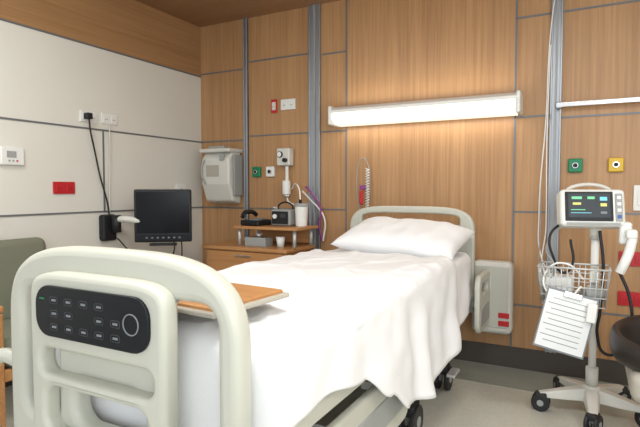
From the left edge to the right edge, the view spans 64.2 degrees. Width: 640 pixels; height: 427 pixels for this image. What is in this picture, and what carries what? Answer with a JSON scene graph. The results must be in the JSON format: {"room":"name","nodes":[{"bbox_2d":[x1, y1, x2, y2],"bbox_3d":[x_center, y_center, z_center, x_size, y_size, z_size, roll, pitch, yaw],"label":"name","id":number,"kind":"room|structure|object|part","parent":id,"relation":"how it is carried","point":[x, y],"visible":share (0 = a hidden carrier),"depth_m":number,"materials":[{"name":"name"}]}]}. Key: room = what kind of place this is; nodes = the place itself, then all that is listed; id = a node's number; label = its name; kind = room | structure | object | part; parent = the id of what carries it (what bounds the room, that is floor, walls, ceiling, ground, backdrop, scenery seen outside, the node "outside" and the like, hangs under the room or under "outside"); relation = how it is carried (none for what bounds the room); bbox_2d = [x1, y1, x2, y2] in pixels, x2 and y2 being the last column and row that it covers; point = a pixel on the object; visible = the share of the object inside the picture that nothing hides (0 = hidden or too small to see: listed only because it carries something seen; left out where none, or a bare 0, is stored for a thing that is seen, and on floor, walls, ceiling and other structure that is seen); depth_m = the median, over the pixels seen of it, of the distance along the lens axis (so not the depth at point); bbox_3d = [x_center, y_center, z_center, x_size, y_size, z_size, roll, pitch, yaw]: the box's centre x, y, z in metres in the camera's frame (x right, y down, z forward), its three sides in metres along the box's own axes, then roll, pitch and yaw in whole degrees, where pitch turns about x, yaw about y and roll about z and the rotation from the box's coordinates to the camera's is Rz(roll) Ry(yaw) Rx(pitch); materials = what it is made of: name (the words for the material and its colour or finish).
{"room":"hospital room","nodes":[
{"label":"hospital room","id":0,"kind":"room"},
{"bbox_2d":[0,20,202,262],"bbox_3d":[-2.420,-0.020,2.505,0.100,2.310,5.360,1,3,28],"label":"wall","id":1,"kind":"structure","parent":0,"point":[44,77],"depth_m":3.73,"materials":[{"name":"beige paint"}]},
{"bbox_2d":[4,365,12,386],"bbox_3d":[-2.370,1.060,2.529,0.012,0.150,5.360,1,3,28],"label":"baseboard","id":2,"kind":"structure","parent":1,"relation":"attached to","point":[9,383],"depth_m":3.25,"materials":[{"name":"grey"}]},
{"bbox_2d":[0,146,23,165],"bbox_3d":[-1.952,-0.364,3.232,0.032,0.115,0.150,1,3,28],"label":"thermostat","id":3,"kind":"object","parent":1,"relation":"attached to","point":[8,155],"visible":1,"depth_m":3.22,"materials":[{"name":"white plastic"}]},
{"bbox_2d":[53,182,74,193],"bbox_3d":[-1.788,-0.179,3.567,0.017,0.085,0.165,1,3,28],"label":"socket","id":4,"kind":"object","parent":1,"relation":"attached to","point":[58,187],"visible":1,"depth_m":3.56,"materials":[{"name":"red plastic"}]},
{"bbox_2d":[79,110,97,122],"bbox_3d":[-1.690,-0.707,3.729,0.017,0.080,0.145,1,3,28],"label":"wall socket","id":5,"kind":"object","parent":1,"relation":"attached to","point":[81,112],"visible":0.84,"depth_m":3.72,"materials":[{"name":"white plastic"}]},
{"bbox_2d":[0,0,200,75],"bbox_3d":[-2.418,-1.404,2.440,0.100,0.460,5.360,1,3,28],"label":"wall panel","id":6,"kind":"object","parent":1,"relation":"attached to","point":[134,28],"depth_m":3.97,"materials":[{"name":"brown wood"}]},
{"bbox_2d":[0,18,200,77],"bbox_3d":[-2.374,-1.173,2.428,0.008,0.012,5.360,1,3,28],"label":"trim","id":7,"kind":"structure","parent":1,"relation":"attached to","point":[2,19],"depth_m":3.73,"materials":[{"name":"grey metal"}]},
{"bbox_2d":[0,117,200,142],"bbox_3d":[-2.374,-0.564,2.456,0.008,0.012,5.360,1,3,28],"label":"trim","id":8,"kind":"structure","parent":1,"relation":"attached to","point":[0,117],"depth_m":3.73,"materials":[{"name":"grey metal"}]},
{"bbox_2d":[0,207,201,216],"bbox_3d":[-2.374,0.049,2.484,0.008,0.012,5.360,1,3,28],"label":"trim","id":9,"kind":"structure","parent":1,"relation":"attached to","point":[192,207],"depth_m":3.58,"materials":[{"name":"grey metal"}]},
{"bbox_2d":[102,131,105,211],"bbox_3d":[-1.637,-0.318,3.860,0.008,0.610,0.012,1,3,28],"label":"trim","id":10,"kind":"structure","parent":1,"relation":"attached to","point":[102,131],"depth_m":3.86,"materials":[{"name":"grey metal"}]},
{"bbox_2d":[101,113,116,124],"bbox_3d":[-1.605,-0.720,3.888,0.017,0.080,0.140,1,3,28],"label":"wall socket","id":11,"kind":"object","parent":1,"relation":"attached to","point":[106,118],"visible":1,"depth_m":3.88,"materials":[{"name":"white plastic"}]},
{"bbox_2d":[99,189,191,255],"bbox_3d":[-1.321,0.126,3.909,0.678,0.621,0.201,0,3,0],"label":"wall-mounted television","id":12,"kind":"object","parent":1,"relation":"attached to","point":[160,215],"visible":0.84,"depth_m":3.85,"materials":[{"name":"black plastic"}]},
{"bbox_2d":[84,112,109,214],"bbox_3d":[-1.640,-0.347,3.772,0.050,0.768,0.198,1,3,28],"label":"power cable","id":13,"kind":"object","parent":12,"relation":"attached to","point":[87,115],"visible":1,"depth_m":3.75,"materials":[{"name":"black plastic"}]},
{"bbox_2d":[109,124,110,209],"bbox_3d":[-1.602,-0.329,3.881,0.013,0.700,0.031,0,3,2],"label":"cable","id":14,"kind":"object","parent":12,"relation":"attached to","point":[109,124],"visible":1,"depth_m":3.88,"materials":[{"name":"grey plastic"}]},
{"bbox_3d":[-1.367,0.070,3.877,0.364,0.110,0.113,-1,3,-20],"label":"arm","id":15,"kind":"part","parent":12,"relation":"part of","materials":[{"name":"grey plastic"}]},
{"bbox_2d":[117,237,182,255],"bbox_3d":[-1.297,0.285,3.926,0.460,0.302,0.262,1,3,28],"label":"cable","id":16,"kind":"object","parent":12,"relation":"on","point":[137,239],"depth_m":3.85,"materials":[{"name":"black plastic"}]},
{"bbox_2d":[176,184,185,188],"bbox_3d":[-1.250,-0.226,4.583,0.017,0.075,0.120,1,3,28],"label":"wall socket","id":17,"kind":"object","parent":1,"relation":"attached to","point":[178,186],"visible":0.53,"depth_m":4.58,"materials":[{"name":"white plastic"}]},
{"bbox_2d":[136,0,339,26],"bbox_3d":[1.108,-1.707,2.936,5.860,0.100,1.360,1,3,28],"label":"ceiling soffit","id":18,"kind":"structure","parent":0,"point":[200,13],"depth_m":4.28,"materials":[{"name":"brown wood"}]},
{"bbox_2d":[5,359,638,426],"bbox_3d":[0.125,1.244,1.214,5.860,0.103,5.560,1,3,28],"label":"floor","id":19,"kind":"structure","parent":0,"point":[467,403],"depth_m":2.98,"materials":[{"name":"plastic"}]},
{"bbox_2d":[0,237,45,426],"bbox_3d":[-1.689,0.641,2.930,0.677,0.949,0.700,1,3,28],"label":"armchair","id":20,"kind":"object","parent":19,"relation":"on","point":[13,252],"visible":0.23,"depth_m":3.02,"materials":[{"name":"green fabric"}]},
{"bbox_3d":[-1.593,0.815,2.524,0.045,0.640,0.045,1,3,28],"label":"leg","id":21,"kind":"part","parent":20,"relation":"part of","materials":[{"name":"brown wood"}]},
{"bbox_3d":[-1.646,0.697,2.910,0.580,0.140,0.560,1,3,28],"label":"seat","id":22,"kind":"part","parent":20,"relation":"part of","materials":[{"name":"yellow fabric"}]},
{"bbox_3d":[-1.911,0.411,3.037,0.120,0.500,0.600,-8,-1,28],"label":"backrest","id":23,"kind":"part","parent":20,"relation":"part of","materials":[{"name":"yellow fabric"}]},
{"bbox_2d":[177,283,288,318],"bbox_3d":[-0.541,0.699,1.825,0.958,0.936,0.600,1,3,28],"label":"table","id":24,"kind":"object","parent":19,"relation":"on","point":[252,296],"visible":0.22,"depth_m":1.50,"materials":[{"name":"brown wood"}]},
{"bbox_2d":[0,206,489,426],"bbox_3d":[0.009,0.564,2.592,1.223,1.135,2.763,1,3,28],"label":"hospital bed","id":25,"kind":"object","parent":19,"relation":"on","point":[110,313],"visible":0.53,"depth_m":1.42,"materials":[{"name":"grey plastic"}]},
{"bbox_3d":[-1.057,0.649,1.704,0.175,0.411,0.052,1,3,15],"label":"foot handle","id":26,"kind":"part","parent":25,"relation":"part of","materials":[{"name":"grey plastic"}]},
{"bbox_3d":[-0.626,0.282,1.382,0.450,0.146,0.012,1,3,28],"label":"control panel","id":27,"kind":"part","parent":25,"relation":"part of","materials":[{"name":"black plastic"}]},
{"bbox_3d":[-0.584,0.491,1.465,0.920,0.785,0.070,1,3,28],"label":"footboard","id":28,"kind":"part","parent":25,"relation":"part of","materials":[{"name":"grey plastic"}]},
{"bbox_2d":[56,249,461,426],"bbox_3d":[-0.069,0.547,2.317,1.078,0.567,1.860,1,3,28],"label":"blanket","id":29,"kind":"object","parent":25,"relation":"on","point":[347,319],"visible":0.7,"depth_m":1.75,"materials":[{"name":"white fabric"}]},
{"bbox_3d":[0.225,0.678,2.008,0.120,0.030,0.040,1,3,28],"label":"siderail arm","id":30,"kind":"part","parent":25,"relation":"part of","materials":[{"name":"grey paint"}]},
{"bbox_3d":[0.158,0.774,1.787,0.012,0.110,0.840,1,3,28],"label":"siderail foot trim","id":31,"kind":"part","parent":25,"relation":"part of","materials":[{"name":"grey plastic"}]},
{"bbox_2d":[331,216,475,258],"bbox_3d":[0.543,0.160,3.344,0.826,0.261,0.483,2,3,32],"label":"pillow","id":32,"kind":"object","parent":25,"relation":"on","point":[379,234],"visible":0.85,"depth_m":3.20,"materials":[{"name":"white fabric"}]},
{"bbox_2d":[405,400,419,417],"bbox_3d":[0.457,0.984,2.578,0.068,0.060,0.110,1,3,28],"label":"hood","id":33,"kind":"object","parent":25,"relation":"attached to","point":[414,410],"depth_m":2.53,"materials":[{"name":"black plastic"}]},
{"bbox_3d":[0.640,0.304,3.662,0.920,0.715,0.050,1,3,28],"label":"headboard","id":34,"kind":"part","parent":25,"relation":"part of","materials":[{"name":"grey plastic"}]},
{"bbox_2d":[440,363,449,374],"bbox_3d":[0.776,0.972,3.202,0.068,0.052,0.098,1,3,28],"label":"hood","id":35,"kind":"object","parent":25,"relation":"attached to","point":[447,368],"depth_m":3.15,"materials":[{"name":"black plastic"}]},
{"bbox_3d":[1.079,0.657,3.344,0.012,0.120,0.300,1,3,28],"label":"siderail head trim","id":36,"kind":"part","parent":25,"relation":"part of","materials":[{"name":"grey plastic"}]},
{"bbox_2d":[472,259,513,334],"bbox_3d":[1.199,0.577,3.545,0.270,0.500,0.146,1,3,28],"label":"pump","id":37,"kind":"object","parent":25,"relation":"attached to","point":[501,272],"visible":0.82,"depth_m":3.47,"materials":[{"name":"grey plastic"}]},
{"bbox_2d":[498,321,508,326],"bbox_3d":[1.243,0.747,3.454,0.070,0.035,0.012,1,3,28],"label":"switch","id":38,"kind":"object","parent":37,"relation":"attached to","point":[500,323],"depth_m":3.45,"materials":[{"name":"red plastic"}]},
{"bbox_2d":[498,313,508,318],"bbox_3d":[1.243,0.692,3.451,0.070,0.035,0.012,1,3,28],"label":"switch","id":39,"kind":"object","parent":37,"relation":"attached to","point":[500,315],"depth_m":3.45,"materials":[{"name":"red plastic"}]},
{"bbox_2d":[202,224,317,270],"bbox_3d":[-0.487,0.576,4.209,0.870,0.962,0.451,1,3,28],"label":"base cabinet","id":40,"kind":"object","parent":19,"relation":"on","point":[220,255],"visible":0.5,"depth_m":4.09,"materials":[{"name":"brown wood"}]},
{"bbox_3d":[-0.655,0.189,4.162,0.028,0.140,0.028,1,3,28],"label":"shelf post","id":41,"kind":"part","parent":40,"relation":"part of","materials":[{"name":"silver metal"}]},
{"bbox_3d":[-0.603,0.405,4.035,0.740,0.200,0.018,1,3,28],"label":"drawer","id":42,"kind":"part","parent":40,"relation":"part of","materials":[{"name":"brown wood"}]},
{"bbox_2d":[240,210,271,225],"bbox_3d":[-0.530,0.032,4.176,0.180,0.127,0.226,1,3,28],"label":"telephone","id":43,"kind":"object","parent":40,"relation":"on","point":[255,221],"visible":1,"depth_m":4.13,"materials":[{"name":"black plastic"}]},
{"bbox_2d":[245,233,272,246],"bbox_3d":[-0.495,0.208,4.123,0.200,0.105,0.110,1,3,28],"label":"tissue box","id":44,"kind":"object","parent":40,"relation":"on","point":[259,241],"visible":1,"depth_m":4.08,"materials":[{"name":"grey plastic"}]},
{"bbox_2d":[233,224,317,230],"bbox_3d":[-0.358,0.110,4.142,0.600,0.024,0.350,1,3,28],"label":"shelf","id":45,"kind":"object","parent":40,"relation":"attached to","point":[265,227],"depth_m":4.03,"materials":[{"name":"brown wood"}]},
{"bbox_2d":[276,236,284,247],"bbox_3d":[-0.310,0.224,4.003,0.074,0.082,0.074,1,3,28],"label":"paper cup","id":46,"kind":"object","parent":40,"relation":"on","point":[280,240],"visible":1,"depth_m":3.98,"materials":[{"name":"white paper"}]},
{"bbox_2d":[271,201,295,225],"bbox_3d":[-0.285,-0.002,4.124,0.180,0.194,0.185,1,3,28],"label":"pump","id":47,"kind":"object","parent":40,"relation":"on","point":[280,217],"visible":0.94,"depth_m":4.06,"materials":[{"name":"grey plastic"}]},
{"bbox_3d":[-0.280,-0.064,4.132,0.154,0.070,0.014,1,3,28],"label":"handle","id":48,"kind":"part","parent":47,"relation":"part of","materials":[{"name":"black plastic"}]},
{"bbox_2d":[261,230,308,242],"bbox_3d":[-0.285,0.173,4.282,0.500,0.130,0.015,1,3,28],"label":"support","id":49,"kind":"object","parent":40,"relation":"attached to","point":[302,236],"depth_m":4.26,"materials":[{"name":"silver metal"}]},
{"bbox_3d":[-0.195,0.200,3.919,0.028,0.140,0.028,1,3,28],"label":"shelf post","id":50,"kind":"part","parent":40,"relation":"part of","materials":[{"name":"silver metal"}]},
{"bbox_2d":[292,183,307,226],"bbox_3d":[-0.196,-0.074,4.117,0.112,0.344,0.294,-2,3,-32],"label":"canister","id":51,"kind":"object","parent":40,"relation":"on","point":[301,209],"visible":1,"depth_m":4.00,"materials":[{"name":"white plastic"}]},
{"bbox_3d":[-0.074,0.189,4.148,0.028,0.140,0.028,1,3,28],"label":"shelf post","id":52,"kind":"part","parent":40,"relation":"part of","materials":[{"name":"silver metal"}]},
{"bbox_2d":[531,183,639,426],"bbox_3d":[1.515,0.476,2.813,0.638,1.291,0.616,1,3,28],"label":"monitor stand","id":53,"kind":"object","parent":19,"relation":"on","point":[568,319],"visible":0.97,"depth_m":2.71,"materials":[{"name":"grey plastic"}]},
{"bbox_2d":[534,390,546,396],"bbox_3d":[1.256,1.030,2.902,0.065,0.035,0.051,1,3,29],"label":"hood","id":54,"kind":"object","parent":53,"relation":"attached to","point":[538,393],"depth_m":2.88,"materials":[{"name":"black plastic"}]},
{"bbox_3d":[1.373,1.006,2.884,0.265,0.074,0.087,0,3,8],"label":"leg","id":55,"kind":"part","parent":53,"relation":"part of","materials":[{"name":"grey plastic"}]},
{"bbox_3d":[1.497,1.000,3.013,0.087,0.074,0.265,0,3,-10],"label":"leg","id":56,"kind":"part","parent":53,"relation":"part of","materials":[{"name":"grey plastic"}]},
{"bbox_2d":[537,261,611,308],"bbox_3d":[1.377,0.382,2.771,0.350,0.208,0.240,1,3,28],"label":"basket","id":57,"kind":"object","parent":53,"relation":"on","point":[593,293],"depth_m":2.71,"materials":[{"name":"white metal"}]},
{"bbox_2d":[556,183,624,228],"bbox_3d":[1.473,-0.042,2.782,0.336,0.254,0.218,1,3,28],"label":"monitor","id":58,"kind":"object","parent":53,"relation":"on","point":[604,208],"depth_m":2.73,"materials":[{"name":"grey plastic"}]},
{"bbox_3d":[1.454,1.014,2.729,0.087,0.074,0.267,1,3,28],"label":"leg","id":59,"kind":"part","parent":53,"relation":"part of","materials":[{"name":"grey plastic"}]},
{"bbox_2d":[586,413,599,421],"bbox_3d":[1.406,1.043,2.622,0.065,0.035,0.051,-2,4,-43],"label":"hood","id":60,"kind":"object","parent":53,"relation":"attached to","point":[590,417],"depth_m":2.60,"materials":[{"name":"black plastic"}]},
{"bbox_3d":[1.658,1.004,2.935,0.265,0.074,0.087,-1,3,-28],"label":"leg","id":61,"kind":"part","parent":53,"relation":"part of","materials":[{"name":"grey plastic"}]},
{"bbox_3d":[1.540,0.426,2.684,0.060,0.661,0.199,-2,3,-30],"label":"coil cord","id":62,"kind":"part","parent":53,"relation":"part of","materials":[{"name":"black plastic"}]},
{"bbox_3d":[1.634,1.012,2.758,0.265,0.074,0.087,3,4,44],"label":"leg","id":63,"kind":"part","parent":53,"relation":"part of","materials":[{"name":"grey plastic"}]},
{"bbox_2d":[609,315,639,402],"bbox_3d":[1.646,0.830,2.292,0.612,0.632,0.636,1,3,28],"label":"swivel chair","id":64,"kind":"object","parent":19,"relation":"on","point":[624,339],"visible":1,"depth_m":2.29,"materials":[{"name":"black leather"}]},
{"bbox_2d":[200,0,639,360],"bbox_3d":[1.403,-0.299,3.558,5.860,2.770,0.100,1,3,28],"label":"wall","id":65,"kind":"structure","parent":0,"point":[398,50],"depth_m":3.72,"materials":[{"name":"brown wood"}]},
{"bbox_2d":[199,146,242,203],"bbox_3d":[-0.893,-0.344,4.587,0.348,0.515,0.238,1,3,28],"label":"sharps container","id":66,"kind":"object","parent":65,"relation":"attached to","point":[221,166],"visible":1,"depth_m":4.53,"materials":[{"name":"grey plastic"}]},
{"bbox_3d":[-1.043,-0.370,4.560,0.054,0.227,0.027,-2,4,-43],"label":"handle","id":67,"kind":"part","parent":66,"relation":"part of","materials":[{"name":"grey plastic"}]},
{"bbox_3d":[-0.890,-0.562,4.592,0.340,0.035,0.210,1,3,28],"label":"lid","id":68,"kind":"part","parent":66,"relation":"part of","materials":[{"name":"grey plastic"}]},
{"bbox_2d":[200,68,242,75],"bbox_3d":[-0.897,-1.296,4.673,0.510,0.012,0.008,1,3,28],"label":"trim","id":69,"kind":"structure","parent":65,"relation":"attached to","point":[242,68],"depth_m":4.67,"materials":[{"name":"grey metal"}]},
{"bbox_2d":[201,139,242,142],"bbox_3d":[-0.897,-0.667,4.702,0.510,0.012,0.008,1,3,28],"label":"trim","id":70,"kind":"structure","parent":65,"relation":"attached to","point":[239,139],"depth_m":4.70,"materials":[{"name":"grey metal"}]},
{"bbox_2d":[202,207,243,208],"bbox_3d":[-0.897,-0.055,4.730,0.510,0.012,0.008,1,3,28],"label":"trim","id":71,"kind":"structure","parent":65,"relation":"attached to","point":[202,207],"depth_m":4.70,"materials":[{"name":"grey metal"}]},
{"bbox_2d":[243,17,249,240],"bbox_3d":[-0.660,-0.421,4.573,0.040,2.620,0.030,1,3,28],"label":"rail","id":72,"kind":"object","parent":65,"relation":"attached to","point":[245,20],"visible":0.56,"depth_m":4.54,"materials":[{"name":"silver metal"}]},
{"bbox_2d":[252,167,260,176],"bbox_3d":[-0.564,-0.368,4.516,0.085,0.090,0.043,1,3,28],"label":"outlet","id":73,"kind":"object","parent":65,"relation":"attached to","point":[256,171],"visible":1,"depth_m":4.50,"materials":[{"name":"green plastic"}]},
{"bbox_2d":[266,166,274,176],"bbox_3d":[-0.433,-0.365,4.448,0.085,0.090,0.043,1,3,28],"label":"outlet","id":74,"kind":"object","parent":65,"relation":"attached to","point":[270,171],"visible":1,"depth_m":4.43,"materials":[{"name":"white plastic"}]},
{"bbox_2d":[271,99,276,112],"bbox_3d":[-0.398,-0.929,4.418,0.060,0.115,0.017,1,3,28],"label":"switch","id":75,"kind":"object","parent":65,"relation":"attached to","point":[273,102],"visible":1,"depth_m":4.41,"materials":[{"name":"red plastic"}]},
{"bbox_2d":[249,53,307,62],"bbox_3d":[-0.358,-1.338,4.385,0.610,0.012,0.008,1,3,28],"label":"trim","id":76,"kind":"structure","parent":65,"relation":"attached to","point":[303,53],"depth_m":4.38,"materials":[{"name":"grey metal"}]},
{"bbox_2d":[249,132,307,136],"bbox_3d":[-0.358,-0.684,4.415,0.610,0.012,0.008,1,3,28],"label":"trim","id":77,"kind":"structure","parent":65,"relation":"attached to","point":[299,132],"depth_m":4.41,"materials":[{"name":"grey metal"}]},
{"bbox_2d":[250,207,308,209],"bbox_3d":[-0.358,-0.042,4.445,0.610,0.012,0.008,1,3,28],"label":"trim","id":78,"kind":"structure","parent":65,"relation":"attached to","point":[250,207],"depth_m":4.49,"materials":[{"name":"grey metal"}]},
{"bbox_2d":[277,148,293,204],"bbox_3d":[-0.274,-0.309,4.316,0.198,0.490,0.110,1,3,28],"label":"oxygen flowmeter","id":79,"kind":"object","parent":65,"relation":"attached to","point":[284,155],"visible":0.88,"depth_m":4.29,"materials":[{"name":"grey plastic"}]},
{"bbox_2d":[282,180,290,194],"bbox_3d":[-0.284,-0.219,4.309,0.070,0.120,0.070,1,3,28],"label":"jar","id":80,"kind":"object","parent":79,"relation":"on","point":[286,184],"depth_m":4.28,"materials":[{"name":"white plastic"}]},
{"bbox_2d":[281,98,295,109],"bbox_3d":[-0.273,-0.931,4.351,0.145,0.090,0.017,1,3,28],"label":"wall socket","id":81,"kind":"object","parent":65,"relation":"attached to","point":[286,104],"visible":1,"depth_m":4.34,"materials":[{"name":"white plastic"}]},
{"bbox_2d":[308,3,320,249],"bbox_3d":[-0.044,-0.406,4.247,0.105,2.620,0.030,1,3,28],"label":"rail","id":82,"kind":"object","parent":65,"relation":"attached to","point":[314,11],"visible":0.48,"depth_m":4.22,"materials":[{"name":"silver metal"}]},
{"bbox_2d":[302,186,325,240],"bbox_3d":[-0.056,-0.002,4.224,0.220,0.458,0.041,1,3,24],"label":"tubes","id":83,"kind":"object","parent":82,"relation":"hanging from","point":[306,187],"visible":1,"depth_m":4.20,"materials":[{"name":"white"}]},
{"bbox_2d":[322,130,344,132],"bbox_3d":[0.115,-0.672,4.165,0.220,0.012,0.008,1,3,28],"label":"trim","id":84,"kind":"structure","parent":65,"relation":"attached to","point":[332,130],"depth_m":4.16,"materials":[{"name":"grey metal"}]},
{"bbox_2d":[322,50,345,54],"bbox_3d":[0.115,-1.302,4.136,0.220,0.012,0.008,1,3,28],"label":"trim","id":85,"kind":"structure","parent":65,"relation":"attached to","point":[345,50],"depth_m":4.13,"materials":[{"name":"grey metal"}]},
{"bbox_2d":[345,0,346,232],"bbox_3d":[0.212,-0.400,4.126,0.012,2.620,0.008,1,3,28],"label":"trim","id":86,"kind":"structure","parent":65,"relation":"attached to","point":[346,0],"depth_m":4.12,"materials":[{"name":"grey metal"}]},
{"bbox_2d":[356,158,369,209],"bbox_3d":[0.340,-0.225,4.022,0.119,0.427,0.062,1,3,28],"label":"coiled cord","id":87,"kind":"object","parent":65,"relation":"attached to","point":[362,187],"visible":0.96,"depth_m":4.00,"materials":[{"name":"grey plastic"}]},
{"bbox_3d":[0.371,-0.184,3.998,0.032,0.348,0.032,1,3,28],"label":"coiled cord","id":88,"kind":"part","parent":87,"relation":"part of","materials":[{"name":"white plastic"}]},
{"bbox_2d":[328,90,522,126],"bbox_3d":[0.724,-0.755,3.741,1.416,0.150,0.178,1,3,28],"label":"wall lamp","id":89,"kind":"object","parent":65,"relation":"attached to","point":[503,104],"visible":1,"depth_m":3.65,"materials":[{"name":"white plastic"}]},
{"bbox_2d":[510,0,517,346],"bbox_3d":[1.343,-0.373,3.528,0.012,2.620,0.008,1,3,28],"label":"trim","id":90,"kind":"structure","parent":65,"relation":"attached to","point":[516,0],"depth_m":3.52,"materials":[{"name":"grey metal"}]},
{"bbox_2d":[514,304,542,307],"bbox_3d":[1.440,0.638,3.523,0.220,0.012,0.008,1,3,28],"label":"trim","id":91,"kind":"structure","parent":65,"relation":"attached to","point":[514,304],"depth_m":3.52,"materials":[{"name":"grey metal"}]},
{"bbox_2d":[513,211,547,212],"bbox_3d":[1.440,-0.011,3.493,0.220,0.012,0.008,1,3,28],"label":"trim","id":92,"kind":"structure","parent":65,"relation":"attached to","point":[513,211],"depth_m":3.49,"materials":[{"name":"grey metal"}]},
{"bbox_2d":[516,114,549,117],"bbox_3d":[1.440,-0.660,3.463,0.220,0.012,0.008,1,3,28],"label":"trim","id":93,"kind":"structure","parent":65,"relation":"attached to","point":[545,114],"depth_m":3.46,"materials":[{"name":"grey metal"}]},
{"bbox_2d":[517,12,551,18],"bbox_3d":[1.440,-1.329,3.432,0.220,0.012,0.008,1,3,28],"label":"trim","id":94,"kind":"structure","parent":65,"relation":"attached to","point":[550,13],"depth_m":3.43,"materials":[{"name":"grey metal"}]},
{"bbox_2d":[453,340,628,385],"bbox_3d":[1.377,1.012,3.569,5.660,0.150,0.012,1,3,28],"label":"baseboard","id":95,"kind":"structure","parent":65,"relation":"attached to","point":[610,371],"depth_m":3.50,"materials":[{"name":"grey"}]},
{"bbox_2d":[545,0,563,353],"bbox_3d":[1.562,-0.367,3.397,0.070,2.620,0.030,1,3,28],"label":"rail","id":96,"kind":"object","parent":65,"relation":"attached to","point":[558,15],"visible":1,"depth_m":3.38,"materials":[{"name":"silver metal"}]},
{"bbox_2d":[568,158,582,172],"bbox_3d":[1.670,-0.314,3.335,0.085,0.090,0.043,1,3,28],"label":"outlet","id":97,"kind":"object","parent":65,"relation":"attached to","point":[574,165],"visible":1,"depth_m":3.32,"materials":[{"name":"green plastic"}]},
{"bbox_2d":[556,97,639,109],"bbox_3d":[2.292,-0.693,2.975,1.660,0.045,0.066,1,3,28],"label":"rail","id":98,"kind":"object","parent":65,"relation":"attached to","point":[560,104],"visible":1,"depth_m":3.23,"materials":[{"name":"silver metal"}]},
{"bbox_2d":[561,112,639,117],"bbox_3d":[2.740,-0.609,2.777,2.580,0.012,0.008,1,3,28],"label":"trim","id":99,"kind":"structure","parent":65,"relation":"attached to","point":[627,113],"depth_m":3.27,"materials":[{"name":"grey metal"}]},
{"bbox_2d":[564,0,639,11],"bbox_3d":[2.740,-1.298,2.745,2.580,0.012,0.008,1,3,28],"label":"trim","id":100,"kind":"structure","parent":65,"relation":"attached to","point":[631,1],"depth_m":3.24,"materials":[{"name":"grey metal"}]},
{"bbox_2d":[597,312,629,316],"bbox_3d":[2.740,0.670,2.836,2.580,0.012,0.008,1,3,28],"label":"trim","id":101,"kind":"structure","parent":65,"relation":"attached to","point":[604,313],"depth_m":3.28,"materials":[{"name":"grey metal"}]},
{"bbox_2d":[608,157,623,171],"bbox_3d":[1.873,-0.309,3.228,0.085,0.090,0.043,1,3,28],"label":"outlet","id":102,"kind":"object","parent":65,"relation":"attached to","point":[614,164],"visible":1,"depth_m":3.22,"materials":[{"name":"yellow plastic"}]},
{"bbox_2d":[618,291,639,306],"bbox_3d":[1.972,0.542,3.229,0.150,0.090,0.017,1,3,28],"label":"socket","id":103,"kind":"object","parent":65,"relation":"attached to","point":[622,295],"visible":0.83,"depth_m":3.23,"materials":[{"name":"red plastic"}]},
{"bbox_2d":[619,251,639,266],"bbox_3d":[1.972,0.287,3.217,0.150,0.090,0.017,1,3,28],"label":"socket","id":104,"kind":"object","parent":65,"relation":"attached to","point":[635,261],"visible":0.46,"depth_m":3.21,"materials":[{"name":"red plastic"}]},
{"bbox_2d":[625,213,639,214],"bbox_3d":[2.740,0.021,2.806,2.580,0.012,0.008,1,3,28],"label":"trim","id":105,"kind":"structure","parent":65,"relation":"attached to","point":[625,213],"depth_m":3.21,"materials":[{"name":"grey metal"}]},
{"bbox_2d":[633,185,639,210],"bbox_3d":[2.021,-0.096,3.174,0.120,0.160,0.017,1,3,28],"label":"socket","id":106,"kind":"object","parent":65,"relation":"attached to","point":[636,193],"visible":1,"depth_m":3.19,"materials":[{"name":"white plastic"}]},
{"bbox_3d":[-0.169,-1.596,0.526,5.860,0.100,4.100,1,3,28],"label":"ceiling","id":107,"kind":"structure","parent":0,"visible":0},
{"bbox_2d":[537,0,554,283],"bbox_3d":[1.541,-0.547,3.323,0.072,2.193,0.209,-2,3,-41],"label":"cables","id":108,"kind":"object","parent":107,"relation":"hanging from","point":[549,51],"visible":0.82,"depth_m":3.37,"materials":[{"name":"white plastic"}]}
]}

